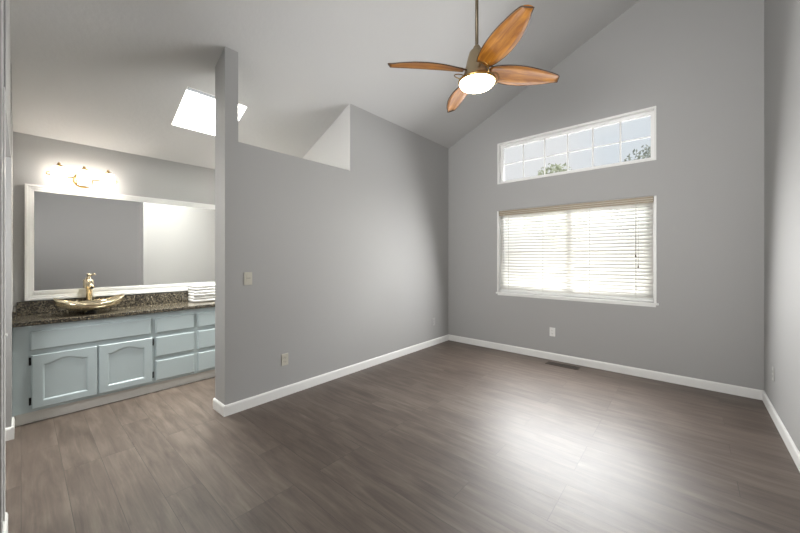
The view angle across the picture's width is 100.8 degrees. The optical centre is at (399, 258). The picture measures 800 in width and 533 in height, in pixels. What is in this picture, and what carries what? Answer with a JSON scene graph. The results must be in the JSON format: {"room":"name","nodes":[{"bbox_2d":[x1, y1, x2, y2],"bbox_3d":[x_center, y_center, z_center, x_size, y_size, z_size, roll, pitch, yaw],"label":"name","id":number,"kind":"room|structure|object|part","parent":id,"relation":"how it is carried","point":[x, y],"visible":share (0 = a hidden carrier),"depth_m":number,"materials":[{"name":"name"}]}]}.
{"room":"empty bedroom","nodes":[
{"label":"empty bedroom","id":0,"kind":"room"},
{"bbox_2d":[0,0,12,532],"bbox_3d":[-2.631,-0.353,2.138,2.300,3.607,0.143,0,0,41],"label":"wall","id":1,"kind":"structure","parent":0,"point":[5,53],"depth_m":2.01,"materials":[{"name":"grey paint"}]},
{"bbox_2d":[3,87,4,520],"bbox_3d":[-1.921,0.265,1.606,0.072,2.170,0.005,0,0,41],"label":"trim opening","id":2,"kind":"structure","parent":1,"relation":"attached to","point":[3,87],"depth_m":1.58,"materials":[{"name":"white paint"}]},
{"bbox_2d":[2,512,7,532],"bbox_3d":[-1.881,1.304,1.487,0.314,0.092,0.148,0,0,41],"label":"baseboard","id":3,"kind":"structure","parent":1,"relation":"attached to","point":[5,523],"depth_m":1.57,"materials":[{"name":"white paint"}]},
{"bbox_2d":[5,416,14,440],"bbox_3d":[-3.029,1.304,2.508,0.274,0.092,0.137,0,0,41],"label":"baseboard","id":4,"kind":"structure","parent":1,"relation":"attached to","point":[9,432],"depth_m":2.46,"materials":[{"name":"white paint"}]},
{"bbox_2d":[13,131,214,315],"bbox_3d":[-3.118,0.153,3.420,0.120,2.595,4.255,0,0,41],"label":"wall","id":5,"kind":"structure","parent":0,"point":[136,175],"depth_m":3.35,"materials":[{"name":"grey paint"}]},
{"bbox_2d":[46,162,117,188],"bbox_3d":[-3.088,-0.794,3.232,0.170,0.195,0.512,0,0,41],"label":"vanity light","id":6,"kind":"object","parent":5,"relation":"attached to","point":[83,178],"visible":1,"depth_m":3.18,"materials":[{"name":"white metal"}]},
{"bbox_3d":[-3.176,-0.780,3.080,0.102,0.136,0.102,0,0,41],"label":"lamp shade","id":7,"kind":"part","parent":6,"relation":"part of","materials":[{"name":"white glass"}]},
{"bbox_3d":[-3.097,-0.784,3.240,0.092,0.045,0.512,0,0,41],"label":"arm","id":8,"kind":"part","parent":6,"relation":"part of","materials":[{"name":"gold metal"}]},
{"bbox_3d":[-3.141,-0.770,3.278,0.030,0.146,0.146,0,0,41],"label":"plate","id":9,"kind":"part","parent":6,"relation":"part of","materials":[{"name":"gold metal"}]},
{"bbox_3d":[-3.062,-0.780,3.209,0.102,0.136,0.102,0,0,41],"label":"lamp shade","id":10,"kind":"part","parent":6,"relation":"part of","materials":[{"name":"white glass"}]},
{"bbox_3d":[-2.947,-0.780,3.341,0.102,0.136,0.102,0,0,41],"label":"lamp shade","id":11,"kind":"part","parent":6,"relation":"part of","materials":[{"name":"white glass"}]},
{"bbox_2d":[17,291,189,315],"bbox_3d":[-2.586,0.454,3.920,0.021,0.118,2.559,0,0,41],"label":"backsplash","id":12,"kind":"structure","parent":5,"relation":"attached to","point":[45,306],"depth_m":3.51,"materials":[{"name":"brown stone"}]},
{"bbox_2d":[25,184,214,300],"bbox_3d":[-2.587,-0.143,3.917,0.025,1.062,2.459,0,0,41],"label":"wall mirror","id":13,"kind":"object","parent":5,"relation":"attached to","point":[131,244],"visible":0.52,"depth_m":3.45,"materials":[{"name":"grey mirror"}]},
{"bbox_2d":[303,112,342,168],"bbox_3d":[-1.176,-0.161,4.470,1.425,3.222,0.120,0,0,41],"label":"wall","id":14,"kind":"structure","parent":0,"point":[328,150],"depth_m":4.11,"materials":[{"name":"white paint"}]},
{"bbox_2d":[343,104,349,170],"bbox_3d":[-0.633,-1.426,3.914,0.125,0.801,0.004,0,0,41],"label":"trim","id":15,"kind":"structure","parent":14,"relation":"attached to","point":[346,113],"depth_m":3.91,"materials":[{"name":"white paint"}]},
{"bbox_2d":[9,0,639,168],"bbox_3d":[-0.360,-2.409,2.664,5.430,2.734,6.741,0,0,41],"label":"ceiling","id":16,"kind":"structure","parent":0,"point":[116,75],"depth_m":3.13,"materials":[{"name":"grey paint"}]},
{"bbox_2d":[171,86,246,135],"bbox_3d":[-1.975,-1.696,3.433,0.605,0.656,0.654,0,0,41],"label":"window","id":17,"kind":"structure","parent":16,"relation":"attached to","point":[196,112],"depth_m":3.56,"materials":[{"name":"white glass"}]},
{"bbox_2d":[388,0,559,112],"bbox_3d":[0.590,-1.956,2.515,1.023,1.346,0.994,0,0,34],"label":"ceiling fan","id":18,"kind":"object","parent":16,"relation":"hanging from","point":[477,77],"visible":1,"depth_m":2.43,"materials":[{"name":"brown wood"}]},
{"bbox_3d":[0.201,-1.416,2.433,0.585,0.062,0.171,0,0,-9],"label":"blade","id":19,"kind":"part","parent":18,"relation":"part of","materials":[{"name":"orange wood"}]},
{"bbox_3d":[0.509,-1.416,2.886,0.171,0.062,0.585,0,0,-9],"label":"blade","id":20,"kind":"part","parent":18,"relation":"part of","materials":[{"name":"orange wood"}]},
{"bbox_3d":[0.582,-2.075,2.505,0.025,0.979,0.025,0,0,41],"label":"down rod","id":21,"kind":"part","parent":18,"relation":"part of","materials":[{"name":"brown metal"}]},
{"bbox_3d":[0.582,-1.307,2.505,0.262,0.048,0.262,0,0,41],"label":"lamp shade","id":22,"kind":"part","parent":18,"relation":"part of","materials":[{"name":"white glass"}]},
{"bbox_3d":[0.677,-1.416,2.129,0.171,0.062,0.585,0,0,-13],"label":"blade","id":23,"kind":"part","parent":18,"relation":"part of","materials":[{"name":"orange wood"}]},
{"bbox_3d":[0.963,-1.416,2.577,0.585,0.062,0.171,0,0,-9],"label":"blade","id":24,"kind":"part","parent":18,"relation":"part of","materials":[{"name":"orange wood"}]},
{"bbox_2d":[215,47,447,404],"bbox_3d":[-0.378,-0.188,4.277,0.218,3.277,3.654,0,0,41],"label":"wall partition","id":25,"kind":"structure","parent":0,"point":[347,267],"depth_m":3.59,"materials":[{"name":"grey paint"}]},
{"bbox_2d":[244,272,251,284],"bbox_3d":[-1.364,0.184,2.974,0.010,0.116,0.072,0,0,41],"label":"light switch","id":26,"kind":"object","parent":25,"relation":"attached to","point":[247,275],"visible":1,"depth_m":2.97,"materials":[{"name":"beige plastic"}]},
{"bbox_2d":[282,353,287,365],"bbox_3d":[-1.128,0.994,3.244,0.009,0.116,0.072,0,0,41],"label":"wall outlet","id":27,"kind":"object","parent":25,"relation":"attached to","point":[284,356],"visible":1,"depth_m":3.24,"materials":[{"name":"beige plastic"}]},
{"bbox_2d":[213,334,448,416],"bbox_3d":[-0.435,1.304,4.211,0.246,0.092,3.508,0,0,41],"label":"baseboard","id":28,"kind":"structure","parent":25,"relation":"attached to","point":[224,410],"depth_m":3.46,"materials":[{"name":"white paint"}]},
{"bbox_2d":[5,340,799,532],"bbox_3d":[-0.472,1.410,2.536,5.430,0.120,6.401,0,0,41],"label":"floor","id":29,"kind":"structure","parent":0,"point":[448,436],"depth_m":2.21,"materials":[{"name":"grey wood"}]},
{"bbox_2d":[12,307,214,426],"bbox_3d":[-2.407,0.950,3.751,0.512,0.801,2.579,0,0,41],"label":"vanity cabinet","id":30,"kind":"object","parent":29,"relation":"on","point":[58,369],"visible":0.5,"depth_m":3.03,"materials":[{"name":"grey paint"}]},
{"bbox_3d":[-2.871,1.013,2.844,0.019,0.440,0.399,0,0,41],"label":"door","id":31,"kind":"part","parent":30,"relation":"part of","materials":[{"name":"grey paint"}]},
{"bbox_3d":[-2.743,0.676,2.991,0.019,0.157,0.804,0,0,41],"label":"false drawer","id":32,"kind":"part","parent":30,"relation":"part of","materials":[{"name":"grey paint"}]},
{"bbox_2d":[12,291,214,327],"bbox_3d":[-2.402,0.471,3.746,0.527,0.153,2.579,0,0,41],"label":"countertop","id":33,"kind":"structure","parent":30,"relation":"on","point":[30,313],"depth_m":3.19,"materials":[{"name":"brown stone"}]},
{"bbox_2d":[53,294,123,312],"bbox_3d":[-2.909,0.434,3.111,0.360,0.158,0.490,0,0,41],"label":"vessel sink","id":34,"kind":"object","parent":33,"relation":"in","point":[89,306],"visible":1,"depth_m":3.06,"materials":[{"name":"gold glass"}]},
{"bbox_2d":[84,274,95,300],"bbox_3d":[-3.027,0.334,3.240,0.208,0.358,0.084,0,0,41],"label":"faucet","id":35,"kind":"object","parent":33,"relation":"on","point":[88,283],"visible":0.84,"depth_m":3.26,"materials":[{"name":"gold metal"}]},
{"bbox_3d":[-3.015,0.260,3.221,0.165,0.070,0.050,0,0,41],"label":"spout","id":36,"kind":"part","parent":35,"relation":"part of","materials":[{"name":"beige metal"}]},
{"bbox_2d":[188,295,214,301],"bbox_3d":[-2.332,0.478,3.993,0.229,0.070,0.340,0,0,43],"label":"folded towel","id":37,"kind":"object","parent":33,"relation":"on","point":[207,297],"visible":0.64,"depth_m":3.87,"materials":[{"name":"white fabric"}]},
{"bbox_2d":[188,289,214,295],"bbox_3d":[-2.328,0.410,3.989,0.229,0.066,0.340,0,0,41],"label":"folded towel","id":38,"kind":"object","parent":37,"relation":"on","point":[212,291],"visible":0.62,"depth_m":3.87,"materials":[{"name":"white fabric"}]},
{"bbox_2d":[187,283,214,289],"bbox_3d":[-2.336,0.344,3.995,0.229,0.064,0.340,0,0,39],"label":"folded towel","id":39,"kind":"object","parent":38,"relation":"on","point":[209,286],"visible":0.75,"depth_m":3.89,"materials":[{"name":"white fabric"}]},
{"bbox_3d":[-2.603,1.013,3.151,0.019,0.440,0.399,0,0,41],"label":"door","id":40,"kind":"part","parent":30,"relation":"part of","materials":[{"name":"grey paint"}]},
{"bbox_3d":[-2.341,1.132,3.451,0.019,0.204,0.345,0,0,41],"label":"drawer","id":41,"kind":"part","parent":30,"relation":"part of","materials":[{"name":"grey paint"}]},
{"bbox_3d":[-2.341,0.892,3.451,0.019,0.201,0.345,0,0,41],"label":"drawer","id":42,"kind":"part","parent":30,"relation":"part of","materials":[{"name":"grey paint"}]},
{"bbox_3d":[-2.341,0.677,3.451,0.019,0.155,0.345,0,0,41],"label":"drawer","id":43,"kind":"part","parent":30,"relation":"part of","materials":[{"name":"grey paint"}]},
{"bbox_3d":[-2.091,1.132,3.738,0.019,0.204,0.347,0,0,41],"label":"drawer","id":44,"kind":"part","parent":30,"relation":"part of","materials":[{"name":"grey paint"}]},
{"bbox_3d":[-2.091,0.892,3.738,0.019,0.201,0.347,0,0,41],"label":"drawer","id":45,"kind":"part","parent":30,"relation":"part of","materials":[{"name":"grey paint"}]},
{"bbox_3d":[-2.091,0.677,3.738,0.019,0.155,0.347,0,0,41],"label":"drawer","id":46,"kind":"part","parent":30,"relation":"part of","materials":[{"name":"grey paint"}]},
{"bbox_2d":[545,361,579,369],"bbox_3d":[2.040,1.347,4.152,0.380,0.005,0.120,0,0,41],"label":"floor vent","id":47,"kind":"object","parent":29,"relation":"in","point":[548,362],"visible":1,"depth_m":4.14,"materials":[{"name":"brown metal"}]},
{"bbox_2d":[448,0,763,389],"bbox_3d":[2.194,-0.998,4.351,3.800,4.896,0.160,0,0,41],"label":"wall","id":48,"kind":"structure","parent":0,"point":[700,63],"depth_m":3.63,"materials":[{"name":"grey paint"}]},
{"bbox_2d":[550,327,554,336],"bbox_3d":[2.022,0.980,4.389,0.072,0.116,0.009,0,0,41],"label":"wall outlet","id":49,"kind":"object","parent":48,"relation":"attached to","point":[552,330],"visible":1,"depth_m":4.38,"materials":[{"name":"white plastic"}]},
{"bbox_2d":[497,106,655,183],"bbox_3d":[2.197,-1.393,4.344,1.862,0.601,0.166,0,0,41],"label":"window","id":50,"kind":"structure","parent":48,"relation":"attached to","point":[651,111],"depth_m":4.23,"materials":[{"name":"white paint"}]},
{"bbox_2d":[504,122,650,177],"bbox_3d":[2.212,-1.393,4.362,1.752,0.491,0.012,0,0,41],"label":"grille","id":51,"kind":"object","parent":50,"relation":"attached to","point":[592,127],"depth_m":4.35,"materials":[{"name":"white plastic"}]},
{"bbox_2d":[499,196,653,301],"bbox_3d":[2.164,-0.103,4.309,1.812,1.186,0.075,0,0,41],"label":"window blind","id":52,"kind":"object","parent":48,"relation":"attached to","point":[536,258],"visible":1,"depth_m":4.19,"materials":[{"name":"beige plastic"}]},
{"bbox_3d":[1.592,-0.087,4.818,0.004,1.106,0.057,0,0,41],"label":"ladder cord","id":53,"kind":"part","parent":52,"relation":"part of","materials":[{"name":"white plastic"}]},
{"bbox_3d":[2.169,0.477,4.314,1.806,0.026,0.052,0,0,41],"label":"rail","id":54,"kind":"part","parent":52,"relation":"part of","materials":[{"name":"white plastic"}]},
{"bbox_3d":[2.376,-0.087,4.134,0.004,1.106,0.057,0,0,41],"label":"ladder cord","id":55,"kind":"part","parent":52,"relation":"part of","materials":[{"name":"white fabric"}]},
{"bbox_3d":[2.705,-0.340,3.797,0.003,0.590,0.004,0,0,41],"label":"lift cord","id":56,"kind":"part","parent":52,"relation":"part of","materials":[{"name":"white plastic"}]},
{"bbox_2d":[496,196,658,306],"bbox_3d":[2.192,-0.077,4.332,1.898,1.244,0.192,0,0,41],"label":"window","id":57,"kind":"structure","parent":48,"relation":"attached to","point":[654,303],"depth_m":4.07,"materials":[{"name":"white paint"}]},
{"bbox_3d":[2.192,0.522,4.332,1.898,0.046,0.192,0,0,41],"label":"sill","id":58,"kind":"part","parent":57,"relation":"part of","materials":[{"name":"white paint"}]},
{"bbox_2d":[449,335,762,399],"bbox_3d":[2.125,1.304,4.296,3.530,0.092,0.014,0,0,41],"label":"baseboard","id":59,"kind":"structure","parent":48,"relation":"attached to","point":[671,378],"depth_m":3.84,"materials":[{"name":"white paint"}]},
{"bbox_2d":[764,0,799,451],"bbox_3d":[1.465,-0.965,0.740,0.150,4.830,6.241,0,0,41],"label":"wall","id":60,"kind":"structure","parent":0,"point":[781,17],"depth_m":2.53,"materials":[{"name":"grey paint"}]},
{"bbox_2d":[762,390,799,471],"bbox_3d":[1.462,1.304,0.862,0.014,0.092,6.061,0,0,41],"label":"baseboard","id":61,"kind":"structure","parent":60,"relation":"attached to","point":[794,452],"depth_m":2.47,"materials":[{"name":"white paint"}]},
{"label":"outside","id":62,"kind":"structure","parent":0,"visible":0},
{"bbox_3d":[13.989,1.750,17.536,32.000,0.200,35.179,0,0,41],"label":"ground","id":63,"kind":"structure","parent":62,"visible":0},
{"bbox_2d":[525,163,587,248],"bbox_3d":[8.165,-1.675,17.576,3.267,6.658,3.267,0,0,41],"label":"tree","id":64,"kind":"object","parent":63,"relation":"on","point":[558,167],"visible":0.05,"depth_m":17.18,"materials":[{"name":"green plant"}]},
{"bbox_2d":[506,251,644,286],"bbox_3d":[5.045,0.725,7.589,12.000,1.850,0.070,0,0,41],"label":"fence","id":65,"kind":"object","parent":63,"relation":"on","point":[573,251],"visible":0.02,"depth_m":8.01,"materials":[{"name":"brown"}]},
{"bbox_2d":[611,145,650,243],"bbox_3d":[12.984,-2.189,17.254,3.501,7.685,3.542,0,0,41],"label":"tree","id":66,"kind":"object","parent":63,"relation":"on","point":[647,155],"visible":0.04,"depth_m":17.15,"materials":[{"name":"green plant"}]}
]}

